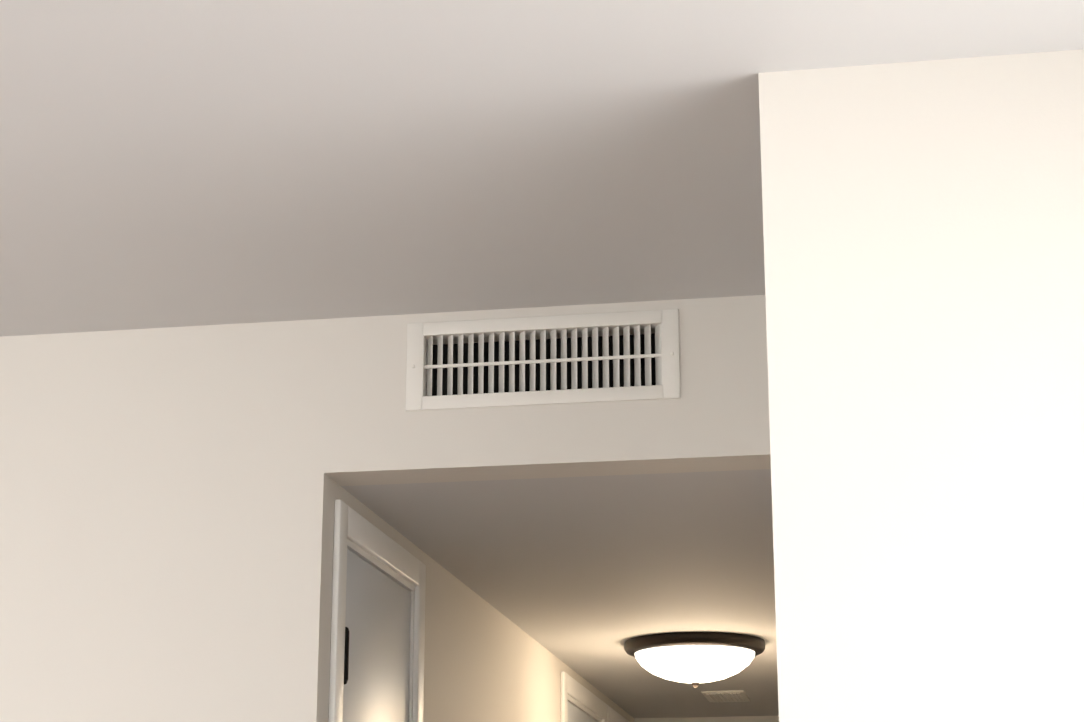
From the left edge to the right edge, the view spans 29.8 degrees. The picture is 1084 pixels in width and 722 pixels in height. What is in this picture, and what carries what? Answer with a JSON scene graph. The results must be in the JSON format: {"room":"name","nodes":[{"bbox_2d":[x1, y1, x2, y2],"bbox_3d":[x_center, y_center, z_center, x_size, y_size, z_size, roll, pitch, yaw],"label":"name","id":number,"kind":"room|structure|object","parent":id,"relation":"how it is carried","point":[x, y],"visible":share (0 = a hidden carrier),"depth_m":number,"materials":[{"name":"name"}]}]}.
{"room":"living room","nodes":[
{"label":"living room","id":0,"kind":"room"},
{"bbox_2d":[0,295,770,721],"bbox_3d":[-2.140,1.192,4.014,5.360,2.440,0.120,-3,-16,10],"label":"wall","id":1,"kind":"structure","parent":0,"point":[169,496],"depth_m":3.92,"materials":[{"name":"white paint"}]},
{"bbox_2d":[406,309,679,410],"bbox_3d":[0.001,0.002,3.903,0.530,0.175,0.038,-3,-16,10],"label":"air vent","id":2,"kind":"object","parent":1,"relation":"in","point":[421,337],"visible":1,"depth_m":3.90,"materials":[{"name":"white metal"}]},
{"bbox_2d":[432,333,655,395],"bbox_3d":[0.018,0.028,3.994,0.510,0.170,0.065,-3,-16,10],"label":"liner","id":3,"kind":"object","parent":1,"relation":"attached to","point":[506,367],"visible":0.07,"depth_m":3.97,"materials":[{"name":"black metal"}]},
{"bbox_2d":[340,487,633,721],"bbox_3d":[-0.064,1.728,5.870,0.120,2.440,4.420,-3,-16,10],"label":"wall","id":4,"kind":"structure","parent":0,"point":[484,661],"depth_m":5.19,"materials":[{"name":"white paint"}]},
{"bbox_2d":[343,549,410,721],"bbox_3d":[-0.326,1.403,4.006,0.108,2.007,0.576,-3,-16,10],"label":"door","id":5,"kind":"structure","parent":4,"relation":"in","point":[377,649],"depth_m":4.23,"materials":[{"name":"white painted wood"},{"name":"black metal hinges"}]},
{"bbox_2d":[329,499,425,721],"bbox_3d":[-0.395,1.377,4.031,0.135,2.095,0.720,-3,-16,10],"label":"door frame","id":6,"kind":"structure","parent":4,"relation":"attached to","point":[359,535],"depth_m":4.18,"materials":[{"name":"white wood"}]},
{"bbox_2d":[567,701,596,721],"bbox_3d":[0.155,2.142,6.567,0.108,2.007,0.776,-3,-16,10],"label":"door","id":7,"kind":"structure","parent":4,"relation":"in","point":[575,714],"depth_m":6.72,"materials":[{"name":"white wood"}]},
{"bbox_2d":[561,671,628,721],"bbox_3d":[0.157,2.225,6.970,0.135,2.095,1.720,-3,-16,10],"label":"door frame","id":8,"kind":"structure","parent":4,"relation":"attached to","point":[575,693],"depth_m":6.80,"materials":[{"name":"white wood"}]},
{"bbox_2d":[0,0,1083,336],"bbox_3d":[-1.972,-0.626,2.256,6.830,0.080,4.375,-3,-16,10],"label":"ceiling","id":9,"kind":"structure","parent":0,"point":[186,162],"depth_m":3.13,"materials":[{"name":"white paint"}]},
{"bbox_2d":[341,469,778,717],"bbox_3d":[0.448,0.799,6.042,1.160,0.060,4.420,-3,-16,10],"label":"ceiling","id":10,"kind":"structure","parent":0,"point":[586,577],"depth_m":4.79,"materials":[{"name":"white paint"}]},
{"bbox_2d":[624,632,764,687],"bbox_3d":[0.455,0.904,6.052,0.420,0.136,0.420,-3,-16,10],"label":"hall light","id":11,"kind":"object","parent":10,"relation":"attached to","point":[695,659],"visible":1,"depth_m":5.93,"materials":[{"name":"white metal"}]},
{"bbox_2d":[701,690,749,702],"bbox_3d":[0.665,1.213,7.351,0.150,0.010,0.300,-3,-16,10],"label":"ceiling vent","id":12,"kind":"object","parent":10,"relation":"in","point":[728,696],"visible":1,"depth_m":7.30,"materials":[{"name":"white metal"}]},
{"bbox_2d":[634,716,778,721],"bbox_3d":[0.830,2.288,7.814,0.920,2.440,0.120,-3,-16,10],"label":"wall","id":13,"kind":"structure","parent":0,"point":[738,719],"depth_m":8.03,"materials":[{"name":"white paint"}]},
{"bbox_2d":[758,67,872,721],"bbox_3d":[0.858,1.521,5.153,0.120,2.440,5.560,-3,-16,10],"label":"wall","id":14,"kind":"structure","parent":0,"point":[822,629],"depth_m":2.73,"materials":[{"name":"white paint"}]},
{"bbox_2d":[844,49,1083,721],"bbox_3d":[0.951,0.750,2.482,1.050,2.440,0.120,-3,-16,10],"label":"wall","id":15,"kind":"structure","parent":0,"point":[966,180],"depth_m":2.70,"materials":[{"name":"white paint"}]}
]}

